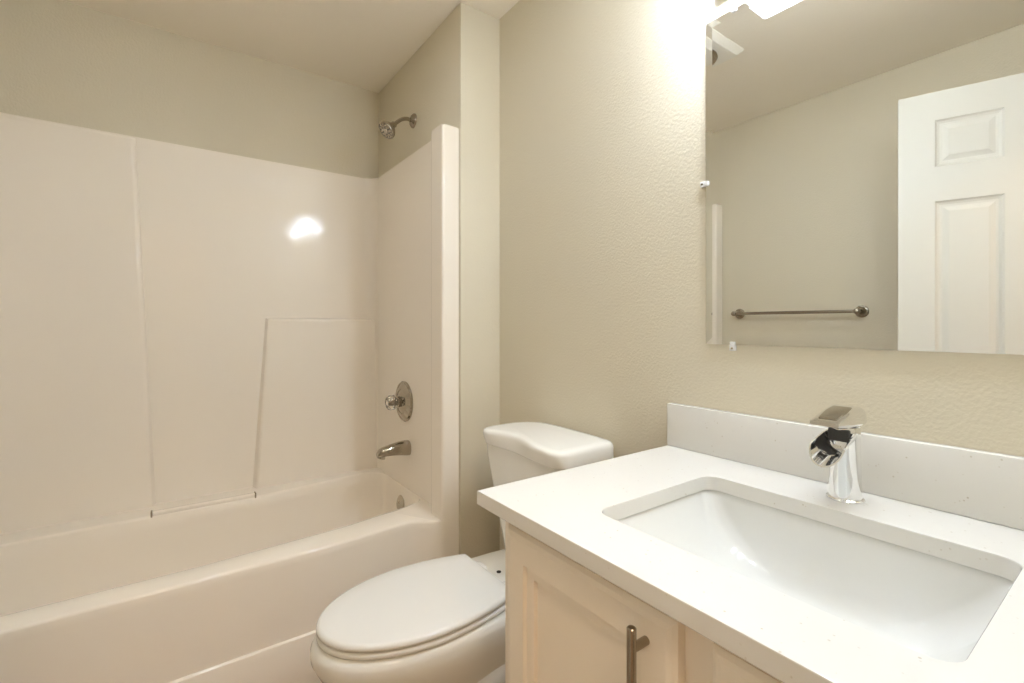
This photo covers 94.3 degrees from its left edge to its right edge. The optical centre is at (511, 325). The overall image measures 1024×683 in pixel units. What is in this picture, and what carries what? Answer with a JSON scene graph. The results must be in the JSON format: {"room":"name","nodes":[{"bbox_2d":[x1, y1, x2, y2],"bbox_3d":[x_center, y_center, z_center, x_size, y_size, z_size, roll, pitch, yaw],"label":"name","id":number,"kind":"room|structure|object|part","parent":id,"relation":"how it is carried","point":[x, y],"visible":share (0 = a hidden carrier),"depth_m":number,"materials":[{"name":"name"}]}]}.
{"room":"bathroom","nodes":[
{"label":"bathroom","id":0,"kind":"room"},
{"bbox_2d":[0,0,378,178],"bbox_3d":[-1.294,-0.026,2.122,1.945,2.379,0.100,0,0,-36],"label":"wall","id":1,"kind":"structure","parent":0,"point":[63,62],"depth_m":1.98,"materials":[{"name":"beige paint"}]},
{"bbox_2d":[62,0,518,92],"bbox_3d":[-0.378,-1.240,0.460,2.400,0.050,3.869,0,0,-36],"label":"ceiling","id":2,"kind":"structure","parent":0,"point":[363,44],"depth_m":1.92,"materials":[{"name":"beige paint"}]},
{"bbox_2d":[379,2,499,557],"bbox_3d":[-0.334,-0.026,2.217,0.276,2.379,0.869,0,0,-36],"label":"wall","id":3,"kind":"structure","parent":0,"point":[453,79],"depth_m":1.85,"materials":[{"name":"beige paint"}]},
{"bbox_2d":[379,113,416,138],"bbox_3d":[-0.499,-0.876,2.073,0.160,0.137,0.079,0,0,-36],"label":"shower fixture","id":4,"kind":"object","parent":3,"relation":"attached to","point":[387,129],"visible":1,"depth_m":2.06,"materials":[{"name":"silver metal"}]},
{"bbox_3d":[-0.480,-0.895,2.095,0.096,0.055,0.017,0,0,-36],"label":"shower arm","id":5,"kind":"part","parent":4,"relation":"part of","materials":[{"name":"silver metal"}]},
{"bbox_2d":[499,0,1023,549],"bbox_3d":[0.469,-0.026,1.253,0.100,2.379,1.875,0,0,-36],"label":"wall","id":6,"kind":"structure","parent":0,"point":[603,102],"depth_m":1.35,"materials":[{"name":"beige paint"}]},
{"bbox_2d":[667,403,1023,530],"bbox_3d":[0.654,0.256,0.892,0.020,0.108,0.840,0,0,-36],"label":"backsplash","id":7,"kind":"structure","parent":6,"relation":"attached to","point":[986,486],"depth_m":0.85,"materials":[{"name":"stone"}]},
{"bbox_2d":[700,0,1023,354],"bbox_3d":[0.664,-0.342,0.885,0.012,0.803,0.689,0,0,-36],"label":"wall mirror","id":8,"kind":"object","parent":6,"relation":"attached to","point":[864,183],"visible":1,"depth_m":0.89,"materials":[{"name":"silver mirror"}]},
{"bbox_3d":[-0.378,1.189,0.460,2.400,0.050,3.869,0,0,-36],"label":"floor","id":9,"kind":"structure","parent":0,"visible":0},
{"bbox_2d":[0,112,458,682],"bbox_3d":[-1.086,0.209,1.683,1.567,1.910,0.854,0,0,-36],"label":"shower","id":10,"kind":"object","parent":9,"relation":"on","point":[202,351],"visible":0.87,"depth_m":1.83,"materials":[{"name":"white plastic"}]},
{"bbox_3d":[-1.686,0.006,1.724,0.637,1.496,0.037,0,0,-36],"label":"molded panel","id":11,"kind":"part","parent":10,"relation":"part of","materials":[{"name":"white plastic"}]},
{"bbox_2d":[0,467,458,682],"bbox_3d":[-1.086,0.944,1.683,1.567,0.440,0.854,0,0,-36],"label":"tub basin","id":12,"kind":"object","parent":10,"relation":"in","point":[234,584],"depth_m":1.57,"materials":[{"name":"white plastic"}]},
{"bbox_3d":[-0.917,0.359,2.277,0.580,0.790,0.039,0,0,-36],"label":"molded panel","id":13,"kind":"part","parent":10,"relation":"part of","materials":[{"name":"white plastic"}]},
{"bbox_2d":[376,440,410,459],"bbox_3d":[-0.516,0.542,2.063,0.141,0.068,0.062,0,0,-36],"label":"tub spout","id":14,"kind":"object","parent":10,"relation":"attached to","point":[403,447],"visible":1,"depth_m":2.05,"materials":[{"name":"silver metal"}]},
{"bbox_2d":[385,381,412,421],"bbox_3d":[-0.516,0.342,2.112,0.084,0.180,0.180,0,0,-36],"label":"shower valve","id":15,"kind":"object","parent":10,"relation":"attached to","point":[402,401],"visible":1,"depth_m":2.09,"materials":[{"name":"silver metal"}]},
{"bbox_3d":[-0.533,0.342,2.100,0.042,0.066,0.066,0,0,-36],"label":"knob","id":16,"kind":"part","parent":15,"relation":"part of","materials":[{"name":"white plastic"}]},
{"bbox_3d":[-0.518,0.342,2.110,0.050,0.048,0.048,0,0,-36],"label":"stem","id":17,"kind":"part","parent":15,"relation":"part of","materials":[{"name":"silver metal"}]},
{"bbox_3d":[-0.497,0.797,2.135,0.029,0.069,0.072,0,0,-36],"label":"overflow plate","id":18,"kind":"part","parent":10,"relation":"part of","materials":[{"name":"beige metal"}]},
{"bbox_2d":[310,422,613,682],"bbox_3d":[-0.133,0.748,1.308,0.788,0.833,0.414,0,0,-36],"label":"toilet","id":19,"kind":"object","parent":9,"relation":"on","point":[439,620],"visible":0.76,"depth_m":1.19,"materials":[{"name":"white ceramic"}]},
{"bbox_3d":[-0.252,0.731,1.234,0.481,0.016,0.332,0,0,-36],"label":"seat","id":20,"kind":"part","parent":19,"relation":"part of","materials":[{"name":"white plastic"}]},
{"bbox_3d":[-0.259,0.711,1.230,0.467,0.020,0.334,0,0,-36],"label":"seat lid","id":21,"kind":"part","parent":19,"relation":"part of","materials":[{"name":"white plastic"}]},
{"bbox_3d":[0.092,0.570,1.476,0.198,0.378,0.380,0,0,-36],"label":"tank","id":22,"kind":"part","parent":19,"relation":"part of","materials":[{"name":"white ceramic"}]},
{"bbox_3d":[0.091,0.358,1.469,0.236,0.054,0.414,0,0,-36],"label":"tank lid","id":23,"kind":"part","parent":19,"relation":"part of","materials":[{"name":"white ceramic"}]},
{"bbox_2d":[505,521,782,682],"bbox_3d":[0.423,0.751,0.708,0.603,0.826,0.806,0,0,-36],"label":"vanity cabinet","id":24,"kind":"object","parent":9,"relation":"on","point":[565,622],"visible":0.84,"depth_m":0.70,"materials":[{"name":"beige paint"}]},
{"bbox_3d":[0.100,0.704,0.717,0.020,0.691,0.353,0,0,-36],"label":"cabinet door","id":25,"kind":"part","parent":24,"relation":"part of","materials":[{"name":"beige paint"}]},
{"bbox_3d":[0.147,0.452,0.586,0.012,0.160,0.012,0,0,-36],"label":"pull handle","id":26,"kind":"part","parent":24,"relation":"part of","materials":[{"name":"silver metal"}]},
{"bbox_3d":[0.159,0.399,0.594,0.028,0.011,0.011,0,0,-36],"label":"post","id":27,"kind":"part","parent":24,"relation":"part of","materials":[{"name":"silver metal"}]},
{"bbox_3d":[0.332,0.704,0.394,0.020,0.691,0.353,0,0,-36],"label":"cabinet door","id":28,"kind":"part","parent":24,"relation":"part of","materials":[{"name":"beige paint"}]},
{"bbox_2d":[477,403,1023,682],"bbox_3d":[0.421,0.269,0.724,0.594,0.135,0.840,0,0,-36],"label":"countertop","id":29,"kind":"structure","parent":24,"relation":"on","point":[963,506],"depth_m":0.74,"materials":[{"name":"stone"}]},
{"bbox_2d":[617,490,1012,661],"bbox_3d":[0.404,0.400,0.705,0.389,0.125,0.508,0,0,-36],"label":"sink","id":30,"kind":"object","parent":29,"relation":"in","point":[931,606],"visible":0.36,"depth_m":0.78,"materials":[{"name":"white ceramic"}]},
{"bbox_2d":[809,404,866,505],"bbox_3d":[0.563,0.226,0.822,0.125,0.166,0.058,0,0,-36],"label":"faucet","id":31,"kind":"object","parent":29,"relation":"on","point":[838,447],"visible":1,"depth_m":0.82,"materials":[{"name":"silver metal"}]},
{"bbox_3d":[0.546,0.210,0.810,0.084,0.050,0.053,0,0,-36],"label":"trough spout","id":32,"kind":"part","parent":31,"relation":"part of","materials":[{"name":"silver metal"}]},
{"bbox_3d":[0.565,0.160,0.824,0.115,0.034,0.047,0,0,-36],"label":"handle","id":33,"kind":"part","parent":31,"relation":"part of","materials":[{"name":"silver metal"}]}
]}

